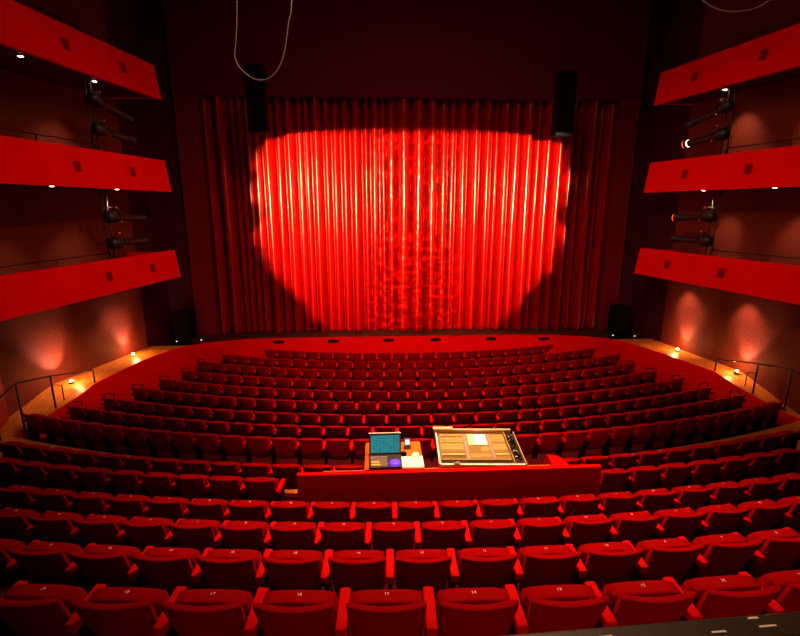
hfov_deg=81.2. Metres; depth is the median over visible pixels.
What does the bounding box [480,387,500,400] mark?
seat
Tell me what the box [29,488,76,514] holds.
seat
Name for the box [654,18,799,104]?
balcony
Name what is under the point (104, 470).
seat cushion
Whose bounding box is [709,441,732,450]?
seat cushion
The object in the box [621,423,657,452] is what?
seat
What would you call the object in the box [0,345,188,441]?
floor
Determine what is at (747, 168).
speaker grille
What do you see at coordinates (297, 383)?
seat
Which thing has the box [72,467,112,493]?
seat
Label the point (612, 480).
seat
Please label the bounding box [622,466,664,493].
seat
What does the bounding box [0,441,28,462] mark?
seat
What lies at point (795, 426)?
floor
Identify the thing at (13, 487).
seat cushion
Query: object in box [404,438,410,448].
telephone
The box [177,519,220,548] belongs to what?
backrest
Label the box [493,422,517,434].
seat
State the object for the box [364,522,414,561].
seat
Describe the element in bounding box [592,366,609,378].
seat
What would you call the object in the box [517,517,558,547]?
backrest
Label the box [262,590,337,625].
backrest
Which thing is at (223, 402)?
seat
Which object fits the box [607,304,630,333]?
floor speaker
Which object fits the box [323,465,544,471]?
shelf
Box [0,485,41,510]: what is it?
seat
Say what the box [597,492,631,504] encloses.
seat cushion
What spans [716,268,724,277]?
speaker grille
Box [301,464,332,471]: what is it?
seat
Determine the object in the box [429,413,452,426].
seat
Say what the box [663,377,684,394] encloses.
seat
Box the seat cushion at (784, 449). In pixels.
[769,448,794,458]
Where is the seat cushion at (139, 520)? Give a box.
[130,517,173,533]
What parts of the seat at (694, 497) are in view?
armrest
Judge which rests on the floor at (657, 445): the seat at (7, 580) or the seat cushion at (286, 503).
the seat at (7, 580)
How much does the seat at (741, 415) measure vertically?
0.899 m
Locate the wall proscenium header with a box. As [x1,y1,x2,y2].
[162,0,651,100]
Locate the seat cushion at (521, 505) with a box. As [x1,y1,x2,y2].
[519,497,554,510]
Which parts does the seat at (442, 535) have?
armrest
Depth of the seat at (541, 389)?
13.78 m
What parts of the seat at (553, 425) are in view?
backrest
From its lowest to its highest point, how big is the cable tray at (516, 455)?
0.068 m
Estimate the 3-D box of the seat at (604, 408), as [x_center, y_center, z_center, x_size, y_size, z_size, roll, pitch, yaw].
[5.425,2.600,12.459,0.560,0.899,0.440,-3,14,-14]
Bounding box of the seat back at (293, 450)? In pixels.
[277,437,296,452]
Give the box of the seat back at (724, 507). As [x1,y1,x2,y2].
[696,504,737,521]
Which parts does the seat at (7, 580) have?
backrest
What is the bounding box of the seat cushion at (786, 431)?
[774,430,794,434]
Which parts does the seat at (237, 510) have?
armrest, backrest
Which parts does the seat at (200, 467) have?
armrest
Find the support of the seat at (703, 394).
on the floor at (657, 445)
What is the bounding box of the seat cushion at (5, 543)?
[0,538,25,559]
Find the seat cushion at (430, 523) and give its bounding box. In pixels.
[421,521,461,548]
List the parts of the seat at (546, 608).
armrest, backrest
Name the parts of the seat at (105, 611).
armrest, backrest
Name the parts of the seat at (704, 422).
backrest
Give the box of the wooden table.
[364,441,423,470]
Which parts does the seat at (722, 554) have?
armrest, backrest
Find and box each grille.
[61,37,70,51]
[73,160,81,171]
[106,271,113,280]
[120,62,126,73]
[130,167,135,176]
[172,313,186,337]
[617,308,629,331]
[663,260,669,268]
[681,170,687,178]
[690,71,697,81]
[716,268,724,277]
[743,164,752,173]
[758,48,767,60]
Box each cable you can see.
[234,0,291,80]
[701,0,774,12]
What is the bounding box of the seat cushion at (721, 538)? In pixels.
[691,534,748,555]
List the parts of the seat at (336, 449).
backrest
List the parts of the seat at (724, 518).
armrest, backrest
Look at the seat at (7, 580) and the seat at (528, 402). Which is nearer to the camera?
the seat at (7, 580)
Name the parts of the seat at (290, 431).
backrest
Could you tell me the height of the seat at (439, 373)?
0.899 m
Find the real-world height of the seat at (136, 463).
0.899 m
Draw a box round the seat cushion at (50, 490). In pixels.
[41,488,76,501]
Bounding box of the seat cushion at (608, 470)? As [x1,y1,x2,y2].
[601,468,624,475]
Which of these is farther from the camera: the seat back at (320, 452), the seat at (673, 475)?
the seat back at (320, 452)
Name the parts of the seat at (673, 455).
backrest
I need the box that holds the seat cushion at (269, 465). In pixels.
[245,463,270,471]
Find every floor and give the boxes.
[0,335,799,635]
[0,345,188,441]
[0,421,799,492]
[190,326,610,343]
[325,458,544,469]
[614,339,799,417]
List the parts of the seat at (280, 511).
armrest, backrest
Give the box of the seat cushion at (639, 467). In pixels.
[628,466,655,476]
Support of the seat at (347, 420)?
on the floor at (657, 445)
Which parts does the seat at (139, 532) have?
armrest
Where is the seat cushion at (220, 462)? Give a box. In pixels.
[215,461,240,470]
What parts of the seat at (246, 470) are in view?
armrest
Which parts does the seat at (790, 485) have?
armrest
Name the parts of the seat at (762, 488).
armrest, backrest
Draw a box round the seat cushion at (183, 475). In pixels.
[180,474,208,493]
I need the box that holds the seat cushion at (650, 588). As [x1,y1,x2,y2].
[601,580,680,611]
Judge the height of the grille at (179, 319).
0.920 m
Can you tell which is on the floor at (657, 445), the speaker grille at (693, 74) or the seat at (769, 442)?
the seat at (769, 442)
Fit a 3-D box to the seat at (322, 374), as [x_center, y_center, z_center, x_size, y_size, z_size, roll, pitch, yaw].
[-2.423,2.050,15.264,0.538,0.899,0.440,1,13,5]
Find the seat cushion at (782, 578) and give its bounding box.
[757,570,799,599]
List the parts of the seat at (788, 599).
backrest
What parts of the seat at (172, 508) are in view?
armrest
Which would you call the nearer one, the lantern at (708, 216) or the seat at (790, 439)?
the seat at (790, 439)
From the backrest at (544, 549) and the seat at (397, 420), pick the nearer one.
the backrest at (544, 549)
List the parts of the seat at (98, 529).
armrest, backrest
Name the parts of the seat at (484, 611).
armrest, backrest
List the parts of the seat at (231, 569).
armrest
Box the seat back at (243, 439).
[224,435,244,448]
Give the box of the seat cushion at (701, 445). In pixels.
[685,444,708,453]
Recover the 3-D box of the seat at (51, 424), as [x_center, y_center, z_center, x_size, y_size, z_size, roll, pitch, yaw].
[-8.100,2.680,11.003,0.573,0.899,0.440,4,14,16]
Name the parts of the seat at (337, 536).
armrest, backrest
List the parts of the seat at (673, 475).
armrest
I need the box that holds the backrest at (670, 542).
[635,538,691,560]
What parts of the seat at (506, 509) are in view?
armrest, backrest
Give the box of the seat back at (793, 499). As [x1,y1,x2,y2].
[776,496,799,511]
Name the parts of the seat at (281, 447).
backrest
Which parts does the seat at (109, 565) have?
armrest, backrest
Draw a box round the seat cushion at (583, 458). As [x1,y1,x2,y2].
[581,455,603,463]
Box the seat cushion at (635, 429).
[632,423,649,430]
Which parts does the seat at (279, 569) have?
armrest, backrest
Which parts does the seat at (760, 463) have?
armrest, backrest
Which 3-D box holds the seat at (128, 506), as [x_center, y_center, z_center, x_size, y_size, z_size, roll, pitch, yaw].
[-3.720,2.791,6.463,0.574,0.899,0.446,1,13,6]
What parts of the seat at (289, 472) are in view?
armrest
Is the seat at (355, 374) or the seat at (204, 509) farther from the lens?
the seat at (355, 374)
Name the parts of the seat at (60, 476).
armrest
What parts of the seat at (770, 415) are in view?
backrest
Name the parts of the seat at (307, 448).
backrest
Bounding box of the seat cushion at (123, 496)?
[114,494,150,507]
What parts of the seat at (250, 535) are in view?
armrest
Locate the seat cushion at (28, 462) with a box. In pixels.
[24,461,52,471]
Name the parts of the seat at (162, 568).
armrest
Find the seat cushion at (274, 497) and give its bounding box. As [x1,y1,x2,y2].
[249,477,278,499]
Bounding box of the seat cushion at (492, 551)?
[456,547,510,584]
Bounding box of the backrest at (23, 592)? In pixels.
[3,584,87,614]
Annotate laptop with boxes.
[369,432,401,468]
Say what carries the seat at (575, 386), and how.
on the floor at (657, 445)
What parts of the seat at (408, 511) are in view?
armrest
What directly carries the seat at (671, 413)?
on the floor at (657, 445)
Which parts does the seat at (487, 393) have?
backrest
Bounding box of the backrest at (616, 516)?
[609,512,651,538]
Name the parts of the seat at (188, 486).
armrest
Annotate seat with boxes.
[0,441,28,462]
[0,458,24,488]
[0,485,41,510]
[0,507,40,545]
[0,538,25,597]
[0,580,87,635]
[5,540,82,586]
[13,461,52,488]
[18,444,51,462]
[21,413,46,441]
[25,511,83,544]
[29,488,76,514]
[39,416,65,444]
[42,447,75,465]
[42,464,82,492]
[58,419,84,447]
[64,584,169,635]
[65,491,113,518]
[65,543,140,593]
[66,405,89,422]
[67,450,100,468]
[70,514,128,549]
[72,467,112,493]
[78,422,105,450]
[83,408,106,424]
[93,453,126,471]
[99,424,126,453]
[100,397,122,411]
[101,410,123,425]
[103,494,150,520]
[104,470,143,496]
[116,516,173,552]
[117,399,138,413]
[120,413,143,427]
[120,427,148,455]
[120,456,153,473]
[127,546,200,596]
[130,387,149,401]
[134,401,155,415]
[136,472,175,499]
[140,415,163,429]
[142,496,188,523]
[143,429,171,457]
[146,389,165,403]
[148,458,181,475]
[152,403,173,417]
[153,586,253,635]
[158,378,175,391]
[160,417,184,431]
[162,391,182,405]
[164,519,220,554]
[167,431,194,459]
[170,474,208,501]
[171,405,192,419]
[172,380,190,392]
[177,460,209,476]
[179,393,199,407]
[180,370,196,381]
[181,419,206,433]
[182,498,227,524]
[188,382,206,394]
[190,407,212,420]
[190,548,261,597]
[191,433,219,459]
[194,371,211,383]
[197,394,217,408]
[203,421,228,434]
[204,383,222,395]
[204,476,243,502]
[206,461,240,477]
[209,373,226,384]
[210,409,232,422]
[213,520,267,556]
[215,396,236,409]
[216,435,244,461]
[221,385,240,397]
[223,500,268,525]
[225,374,242,385]
[226,422,251,436]
[230,410,253,423]
[234,397,255,410]
[237,463,270,478]
[238,365,255,375]
[238,386,257,398]
[239,477,285,503]
[240,375,258,386]
[242,436,270,462]
[243,587,337,635]
[249,423,275,437]
[251,411,275,424]
[253,366,270,376]
[253,398,275,412]
[255,549,324,591]
[256,387,275,399]
[257,376,275,387]
[263,521,316,550]
[264,501,309,525]
[268,437,296,464]
[268,464,301,489]
[269,367,285,377]
[273,399,294,412]
[273,412,296,424]
[273,425,298,457]
[274,377,292,388]
[274,388,293,399]
[284,368,301,378]
[291,378,309,388]
[292,389,311,402]
[293,400,314,415]
[295,413,318,427]
[295,438,323,466]
[297,425,322,457]
[300,369,317,379]
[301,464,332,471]
[307,502,350,526]
[308,379,326,392]
[311,389,330,403]
[314,401,335,415]
[314,522,365,559]
[316,369,333,381]
[317,414,340,427]
[320,549,385,596]
[321,426,346,459]
[322,438,350,464]
[326,379,344,391]
[330,390,349,403]
[333,370,349,382]
[333,465,364,470]
[334,401,355,415]
[335,587,426,635]
[340,414,362,427]
[344,380,361,392]
[346,426,370,459]
[349,370,366,381]
[349,390,368,403]
[349,439,368,463]
[349,502,391,528]
[355,401,375,416]
[361,380,379,393]
[362,414,384,432]
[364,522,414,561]
[366,370,382,384]
[368,390,386,402]
[371,426,395,432]
[376,401,396,414]
[380,380,397,391]
[383,370,399,381]
[385,414,407,427]
[386,549,451,598]
[387,390,406,405]
[392,501,434,529]
[395,426,419,438]
[397,380,415,391]
[397,401,417,418]
[399,370,415,379]
[406,390,425,402]
[407,414,429,427]
[410,438,431,459]
[414,521,465,558]
[415,379,433,392]
[416,369,432,383]
[417,401,438,417]
[420,425,444,440]
[423,586,518,635]
[425,389,444,403]
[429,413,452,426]
[430,439,437,461]
[432,369,449,389]
[432,500,477,526]
[433,379,451,391]
[437,400,459,414]
[444,389,463,402]
[445,425,469,428]
[446,547,517,588]
[448,368,465,381]
[450,378,468,391]
[451,412,474,427]
[457,399,479,414]
[461,519,516,548]
[462,388,482,399]
[464,368,481,380]
[467,377,486,390]
[469,424,493,428]
[472,499,519,520]
[473,411,496,423]
[477,398,499,411]
[480,367,497,378]
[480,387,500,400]
[484,376,503,387]
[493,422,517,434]
[494,410,518,423]
[496,366,513,376]
[497,397,519,411]
[499,386,518,398]
[501,375,519,387]
[504,584,609,634]
[506,545,581,591]
[508,517,565,552]
[514,421,540,434]
[514,497,560,523]
[515,409,539,422]
[515,434,537,454]
[516,384,536,396]
[516,396,538,409]
[517,374,536,385]
[531,432,563,458]
[533,373,551,384]
[533,383,553,395]
[535,394,557,408]
[536,407,559,420]
[537,419,563,453]
[549,371,567,383]
[550,382,570,394]
[553,494,601,520]
[554,392,575,407]
[554,515,614,551]
[555,430,588,457]
[556,405,579,419]
[559,417,584,432]
[562,458,581,464]
[564,370,581,381]
[565,542,644,591]
[567,380,586,392]
[571,391,593,405]
[576,403,599,417]
[576,428,612,458]
[576,455,610,469]
[578,368,596,380]
[581,415,606,430]
[582,378,601,391]
[584,580,697,627]
[588,389,610,403]
[589,492,640,518]
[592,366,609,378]
[594,401,617,415]
[597,376,616,389]
[599,468,632,493]
[599,512,661,547]
[600,426,635,455]
[602,413,627,428]
[605,387,626,401]
[606,453,639,470]
[612,374,630,387]
[613,399,635,413]
[621,384,641,399]
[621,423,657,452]
[622,410,646,426]
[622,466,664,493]
[622,538,704,583]
[625,372,644,386]
[626,489,678,515]
[630,397,652,411]
[633,450,666,467]
[636,382,656,397]
[639,370,657,384]
[641,408,665,423]
[641,420,678,450]
[642,508,706,540]
[647,394,669,408]
[650,380,670,395]
[653,463,695,490]
[657,447,692,467]
[659,405,683,420]
[661,417,698,448]
[661,485,714,511]
[662,392,684,407]
[662,575,781,620]
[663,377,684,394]
[677,389,699,405]
[677,402,700,418]
[678,534,763,586]
[680,414,717,445]
[682,459,724,486]
[684,444,716,464]
[687,504,750,542]
[692,386,713,403]
[692,399,716,417]
[699,411,736,442]
[703,481,749,506]
[704,456,752,487]
[708,396,732,414]
[709,441,740,460]
[716,408,752,439]
[723,393,746,411]
[728,500,791,537]
[731,527,799,577]
[732,404,768,435]
[732,437,762,456]
[732,477,782,506]
[735,452,779,482]
[738,570,799,614]
[748,401,783,432]
[753,434,784,452]
[763,448,799,478]
[765,496,799,532]
[769,473,799,501]
[773,430,799,449]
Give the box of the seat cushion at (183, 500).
[153,497,188,509]
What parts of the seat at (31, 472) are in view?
armrest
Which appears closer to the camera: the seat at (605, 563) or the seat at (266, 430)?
the seat at (605, 563)
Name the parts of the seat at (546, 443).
backrest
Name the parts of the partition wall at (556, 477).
rail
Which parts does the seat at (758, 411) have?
backrest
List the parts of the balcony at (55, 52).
rail, panel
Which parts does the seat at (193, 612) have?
armrest, backrest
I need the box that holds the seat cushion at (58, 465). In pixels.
[53,464,82,475]
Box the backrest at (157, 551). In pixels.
[143,547,200,583]
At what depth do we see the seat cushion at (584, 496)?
6.38 m
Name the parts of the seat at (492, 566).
armrest, backrest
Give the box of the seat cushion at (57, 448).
[52,447,75,456]
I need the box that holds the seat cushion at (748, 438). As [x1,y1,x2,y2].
[732,437,753,446]
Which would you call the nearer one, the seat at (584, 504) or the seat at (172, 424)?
the seat at (584, 504)
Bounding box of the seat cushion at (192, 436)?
[176,431,194,444]
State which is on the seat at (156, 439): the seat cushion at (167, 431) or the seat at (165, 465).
the seat cushion at (167, 431)
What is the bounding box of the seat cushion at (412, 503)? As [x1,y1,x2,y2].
[398,501,431,521]
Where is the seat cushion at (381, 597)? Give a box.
[351,589,422,605]
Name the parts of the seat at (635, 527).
armrest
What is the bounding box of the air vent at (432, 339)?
[430,338,440,340]
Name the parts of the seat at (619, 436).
backrest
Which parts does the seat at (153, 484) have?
armrest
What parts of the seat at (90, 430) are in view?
backrest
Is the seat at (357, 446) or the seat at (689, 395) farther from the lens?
the seat at (689, 395)
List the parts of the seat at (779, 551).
armrest, backrest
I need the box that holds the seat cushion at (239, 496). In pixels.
[214,476,243,498]
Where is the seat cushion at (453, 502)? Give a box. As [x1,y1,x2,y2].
[439,500,473,512]
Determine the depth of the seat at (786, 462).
8.08 m
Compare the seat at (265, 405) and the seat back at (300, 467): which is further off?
the seat at (265, 405)
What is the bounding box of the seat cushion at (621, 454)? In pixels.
[608,453,631,462]
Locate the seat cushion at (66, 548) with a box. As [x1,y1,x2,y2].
[23,542,82,562]
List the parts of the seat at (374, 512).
armrest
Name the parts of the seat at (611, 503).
armrest, backrest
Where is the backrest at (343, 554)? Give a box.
[332,550,384,585]
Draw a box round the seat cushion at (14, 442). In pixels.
[5,441,28,450]
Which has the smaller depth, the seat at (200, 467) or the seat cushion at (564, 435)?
the seat at (200, 467)
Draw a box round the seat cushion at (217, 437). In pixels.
[200,433,219,447]
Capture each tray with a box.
[435,435,513,468]
[505,435,524,463]
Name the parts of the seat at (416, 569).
armrest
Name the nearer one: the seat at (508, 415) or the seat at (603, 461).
the seat at (603, 461)
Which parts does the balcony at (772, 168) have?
panel, rail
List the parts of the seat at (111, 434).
backrest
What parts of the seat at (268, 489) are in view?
armrest, backrest, armrest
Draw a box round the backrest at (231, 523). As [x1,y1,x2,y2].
[225,521,267,548]
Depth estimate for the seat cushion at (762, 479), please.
6.77 m
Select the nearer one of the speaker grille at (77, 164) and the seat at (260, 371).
the speaker grille at (77, 164)
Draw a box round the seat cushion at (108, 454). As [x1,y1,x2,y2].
[102,453,126,462]
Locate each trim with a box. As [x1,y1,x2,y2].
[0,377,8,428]
[92,335,715,386]
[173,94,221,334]
[501,612,799,635]
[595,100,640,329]
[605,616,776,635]
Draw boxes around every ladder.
[83,78,99,149]
[99,189,114,258]
[704,190,721,255]
[719,86,737,154]
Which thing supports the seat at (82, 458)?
on the floor at (657, 445)
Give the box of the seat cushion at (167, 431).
[152,429,171,442]
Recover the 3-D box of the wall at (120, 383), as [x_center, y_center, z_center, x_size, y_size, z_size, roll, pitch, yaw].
[-8.889,3.050,10.706,0.684,1.500,8.307,1,13,6]
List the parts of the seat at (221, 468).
armrest, backrest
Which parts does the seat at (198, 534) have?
armrest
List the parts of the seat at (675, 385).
backrest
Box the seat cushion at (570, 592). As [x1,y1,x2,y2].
[519,584,596,616]
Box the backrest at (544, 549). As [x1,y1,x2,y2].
[517,545,571,582]
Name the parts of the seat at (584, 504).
armrest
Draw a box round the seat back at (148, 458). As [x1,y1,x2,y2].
[130,456,153,465]
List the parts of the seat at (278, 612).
armrest, backrest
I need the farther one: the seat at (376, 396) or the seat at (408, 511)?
the seat at (376, 396)
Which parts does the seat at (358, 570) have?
armrest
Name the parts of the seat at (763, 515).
armrest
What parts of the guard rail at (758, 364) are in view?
post, handrail, post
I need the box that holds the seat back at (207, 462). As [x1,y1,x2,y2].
[186,460,209,469]
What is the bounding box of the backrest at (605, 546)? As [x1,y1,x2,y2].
[577,542,632,578]
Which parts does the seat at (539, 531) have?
armrest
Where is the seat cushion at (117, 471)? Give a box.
[115,470,143,480]
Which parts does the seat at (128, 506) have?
armrest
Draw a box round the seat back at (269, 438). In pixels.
[250,436,270,451]
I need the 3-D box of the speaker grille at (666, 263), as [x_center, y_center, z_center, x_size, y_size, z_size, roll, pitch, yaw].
[8.409,-1.691,14.767,0.040,0.244,0.300,-1,13,-3]
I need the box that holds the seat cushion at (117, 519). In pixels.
[84,515,128,531]
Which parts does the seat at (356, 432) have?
backrest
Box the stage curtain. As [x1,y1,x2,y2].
[200,96,615,333]
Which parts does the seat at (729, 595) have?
armrest, backrest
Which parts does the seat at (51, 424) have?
backrest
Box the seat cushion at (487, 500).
[479,499,514,512]
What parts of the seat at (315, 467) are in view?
backrest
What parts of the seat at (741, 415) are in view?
backrest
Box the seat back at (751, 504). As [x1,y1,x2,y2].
[737,500,778,516]
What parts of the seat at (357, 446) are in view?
armrest, backrest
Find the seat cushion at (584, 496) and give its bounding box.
[559,494,593,517]
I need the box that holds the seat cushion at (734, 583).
[680,575,760,606]
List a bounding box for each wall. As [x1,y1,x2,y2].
[0,0,147,434]
[9,363,141,439]
[103,0,174,346]
[134,0,196,345]
[140,335,660,389]
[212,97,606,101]
[296,454,601,521]
[610,0,666,338]
[627,0,705,341]
[657,354,799,424]
[660,0,799,415]
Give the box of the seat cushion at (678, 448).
[660,447,683,456]
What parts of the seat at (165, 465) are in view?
armrest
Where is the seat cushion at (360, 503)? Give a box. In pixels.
[357,502,390,505]
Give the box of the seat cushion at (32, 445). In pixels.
[29,444,51,453]
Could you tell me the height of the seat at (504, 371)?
0.899 m
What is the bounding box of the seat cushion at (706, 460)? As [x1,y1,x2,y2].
[687,459,715,470]
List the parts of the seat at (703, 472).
armrest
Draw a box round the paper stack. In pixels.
[401,456,423,467]
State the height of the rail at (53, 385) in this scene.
0.418 m
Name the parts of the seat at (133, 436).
backrest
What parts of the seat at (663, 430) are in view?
backrest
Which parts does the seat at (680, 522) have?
armrest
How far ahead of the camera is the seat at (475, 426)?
10.70 m
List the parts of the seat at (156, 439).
backrest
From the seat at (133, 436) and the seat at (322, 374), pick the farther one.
the seat at (322, 374)
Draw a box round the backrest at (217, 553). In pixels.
[205,549,261,585]
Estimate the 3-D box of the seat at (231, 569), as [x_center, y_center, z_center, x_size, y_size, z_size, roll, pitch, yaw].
[-1.530,2.436,4.226,0.579,0.899,0.446,0,13,2]
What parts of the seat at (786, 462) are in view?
armrest, backrest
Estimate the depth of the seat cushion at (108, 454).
8.66 m
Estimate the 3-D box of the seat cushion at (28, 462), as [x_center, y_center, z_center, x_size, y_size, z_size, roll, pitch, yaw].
[-5.998,2.599,7.851,0.452,0.444,0.263,2,14,10]
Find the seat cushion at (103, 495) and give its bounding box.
[77,492,113,504]
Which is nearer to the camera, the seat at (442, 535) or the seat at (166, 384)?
the seat at (442, 535)
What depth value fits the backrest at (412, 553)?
4.14 m
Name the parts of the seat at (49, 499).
armrest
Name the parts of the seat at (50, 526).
armrest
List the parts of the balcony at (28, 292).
rail, panel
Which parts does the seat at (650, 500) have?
armrest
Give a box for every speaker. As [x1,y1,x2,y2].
[172,309,195,339]
[244,0,269,133]
[551,0,577,136]
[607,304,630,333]
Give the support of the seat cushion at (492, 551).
on the seat at (492, 566)
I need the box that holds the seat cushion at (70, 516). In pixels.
[39,512,83,528]
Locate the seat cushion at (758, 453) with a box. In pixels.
[743,452,769,463]
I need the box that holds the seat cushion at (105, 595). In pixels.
[87,587,169,617]
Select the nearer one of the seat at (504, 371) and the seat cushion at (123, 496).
the seat cushion at (123, 496)
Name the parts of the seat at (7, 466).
backrest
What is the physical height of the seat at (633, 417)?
0.899 m
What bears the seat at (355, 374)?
on the floor at (657, 445)
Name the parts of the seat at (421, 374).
backrest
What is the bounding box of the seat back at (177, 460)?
[157,458,181,466]
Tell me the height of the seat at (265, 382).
0.899 m
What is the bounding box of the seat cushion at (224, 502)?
[193,499,227,511]
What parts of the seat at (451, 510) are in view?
armrest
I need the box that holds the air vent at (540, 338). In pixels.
[539,337,548,339]
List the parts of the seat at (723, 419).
backrest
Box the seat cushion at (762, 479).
[738,477,771,490]
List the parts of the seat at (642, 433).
backrest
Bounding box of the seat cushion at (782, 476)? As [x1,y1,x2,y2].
[770,473,799,486]
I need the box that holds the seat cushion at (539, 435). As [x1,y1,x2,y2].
[538,432,557,446]
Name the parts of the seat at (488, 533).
armrest, backrest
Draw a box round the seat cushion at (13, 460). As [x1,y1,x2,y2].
[0,458,24,468]
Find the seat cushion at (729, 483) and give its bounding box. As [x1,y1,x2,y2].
[705,481,738,495]
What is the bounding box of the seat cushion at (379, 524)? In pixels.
[373,522,412,527]
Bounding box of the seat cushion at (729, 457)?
[716,456,742,466]
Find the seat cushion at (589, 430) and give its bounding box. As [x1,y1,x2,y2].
[587,428,605,435]
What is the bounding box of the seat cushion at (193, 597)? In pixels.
[174,589,253,620]
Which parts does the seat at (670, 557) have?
armrest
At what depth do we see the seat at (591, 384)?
14.17 m
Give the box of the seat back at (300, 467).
[276,464,301,471]
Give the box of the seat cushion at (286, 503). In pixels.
[274,501,309,515]
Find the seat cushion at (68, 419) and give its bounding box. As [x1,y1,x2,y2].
[66,419,84,427]
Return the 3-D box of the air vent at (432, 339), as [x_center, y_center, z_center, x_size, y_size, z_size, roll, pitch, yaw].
[1.329,0.801,17.464,0.380,0.090,0.060,-1,13,-3]
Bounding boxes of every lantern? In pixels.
[86,91,133,123]
[90,119,136,144]
[103,206,146,229]
[107,232,149,255]
[670,230,714,252]
[672,206,718,228]
[682,125,731,147]
[686,98,735,128]
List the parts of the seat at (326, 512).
armrest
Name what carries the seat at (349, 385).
on the floor at (657, 445)
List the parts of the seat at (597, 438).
backrest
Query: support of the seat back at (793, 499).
on the seat at (791, 518)
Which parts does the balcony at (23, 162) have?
rail, panel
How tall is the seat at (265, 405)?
0.899 m
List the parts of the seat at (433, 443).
armrest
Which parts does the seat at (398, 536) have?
armrest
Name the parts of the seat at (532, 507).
armrest, backrest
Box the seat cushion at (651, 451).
[635,450,657,459]
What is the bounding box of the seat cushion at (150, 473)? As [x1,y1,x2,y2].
[146,472,175,483]
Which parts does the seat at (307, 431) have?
backrest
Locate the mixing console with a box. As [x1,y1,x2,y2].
[433,427,526,468]
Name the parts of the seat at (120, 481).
armrest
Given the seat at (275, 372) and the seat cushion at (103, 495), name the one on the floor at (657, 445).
the seat at (275, 372)
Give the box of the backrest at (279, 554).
[269,550,324,586]
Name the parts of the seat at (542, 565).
armrest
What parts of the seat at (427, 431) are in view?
armrest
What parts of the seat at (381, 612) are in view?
armrest, backrest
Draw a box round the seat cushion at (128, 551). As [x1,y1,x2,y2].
[82,545,140,566]
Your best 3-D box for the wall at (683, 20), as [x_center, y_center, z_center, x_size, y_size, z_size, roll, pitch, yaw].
[9.256,-4.567,16.348,0.200,13.900,1.906,-2,14,-7]
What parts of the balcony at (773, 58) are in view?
panel, rail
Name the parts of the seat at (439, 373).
backrest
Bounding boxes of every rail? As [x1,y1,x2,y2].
[0,369,95,440]
[51,385,64,399]
[714,359,799,410]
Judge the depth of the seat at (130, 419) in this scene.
11.32 m
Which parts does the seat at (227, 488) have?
armrest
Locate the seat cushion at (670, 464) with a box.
[658,463,685,474]
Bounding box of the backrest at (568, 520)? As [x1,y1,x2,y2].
[564,515,605,545]
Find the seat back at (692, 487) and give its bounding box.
[670,485,704,498]
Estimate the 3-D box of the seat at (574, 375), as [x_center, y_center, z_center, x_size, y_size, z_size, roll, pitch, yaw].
[5.551,2.071,15.175,0.546,0.899,0.440,-4,14,-16]
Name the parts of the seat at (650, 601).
armrest, backrest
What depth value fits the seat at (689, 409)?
11.88 m
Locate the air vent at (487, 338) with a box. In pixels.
[486,337,495,339]
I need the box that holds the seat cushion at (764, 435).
[754,434,775,442]
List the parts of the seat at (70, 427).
backrest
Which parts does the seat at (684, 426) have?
backrest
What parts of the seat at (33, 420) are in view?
backrest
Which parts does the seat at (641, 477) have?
armrest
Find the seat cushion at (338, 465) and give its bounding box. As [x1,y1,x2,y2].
[338,465,361,466]
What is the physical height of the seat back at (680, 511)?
0.444 m
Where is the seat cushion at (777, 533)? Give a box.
[746,529,799,550]
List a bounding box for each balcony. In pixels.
[0,0,161,99]
[0,127,171,191]
[0,250,180,320]
[634,248,799,304]
[643,138,799,192]
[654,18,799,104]
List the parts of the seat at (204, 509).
armrest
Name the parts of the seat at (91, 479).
armrest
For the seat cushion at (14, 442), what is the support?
on the seat at (10, 449)
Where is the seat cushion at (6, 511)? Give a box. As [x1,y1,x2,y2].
[0,508,40,524]
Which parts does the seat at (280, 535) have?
armrest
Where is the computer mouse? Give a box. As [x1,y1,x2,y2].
[411,452,418,456]
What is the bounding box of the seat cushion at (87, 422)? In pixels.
[87,422,105,429]
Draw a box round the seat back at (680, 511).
[653,508,695,525]
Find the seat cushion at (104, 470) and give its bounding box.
[83,467,112,477]
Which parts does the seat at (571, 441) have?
backrest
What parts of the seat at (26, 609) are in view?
armrest, backrest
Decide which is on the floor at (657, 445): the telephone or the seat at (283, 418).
the seat at (283, 418)
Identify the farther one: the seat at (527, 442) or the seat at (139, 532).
the seat at (527, 442)
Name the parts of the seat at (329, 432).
backrest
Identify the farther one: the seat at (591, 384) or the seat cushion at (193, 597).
the seat at (591, 384)
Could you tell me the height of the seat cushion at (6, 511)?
0.444 m
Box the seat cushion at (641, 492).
[635,489,668,502]
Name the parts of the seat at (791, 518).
armrest, backrest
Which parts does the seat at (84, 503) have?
armrest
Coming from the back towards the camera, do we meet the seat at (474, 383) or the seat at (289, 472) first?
the seat at (474, 383)
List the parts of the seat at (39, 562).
armrest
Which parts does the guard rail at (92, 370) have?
post, handrail, post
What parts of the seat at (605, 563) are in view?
armrest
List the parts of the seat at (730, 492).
armrest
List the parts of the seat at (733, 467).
armrest, backrest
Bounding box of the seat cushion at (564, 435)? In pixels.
[563,430,581,438]
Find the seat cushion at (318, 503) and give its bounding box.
[315,502,350,517]
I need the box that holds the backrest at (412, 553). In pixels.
[396,549,447,585]
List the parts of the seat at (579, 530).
armrest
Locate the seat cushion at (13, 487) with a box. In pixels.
[6,485,41,498]
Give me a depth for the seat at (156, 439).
10.25 m
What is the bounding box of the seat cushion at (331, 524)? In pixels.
[324,522,365,549]
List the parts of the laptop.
lid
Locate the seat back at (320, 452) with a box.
[301,438,323,454]
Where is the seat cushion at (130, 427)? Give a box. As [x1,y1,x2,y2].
[130,427,148,434]
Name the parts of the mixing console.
rail, control panel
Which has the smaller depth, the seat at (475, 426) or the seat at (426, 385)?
the seat at (475, 426)
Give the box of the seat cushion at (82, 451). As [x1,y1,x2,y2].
[77,450,100,459]

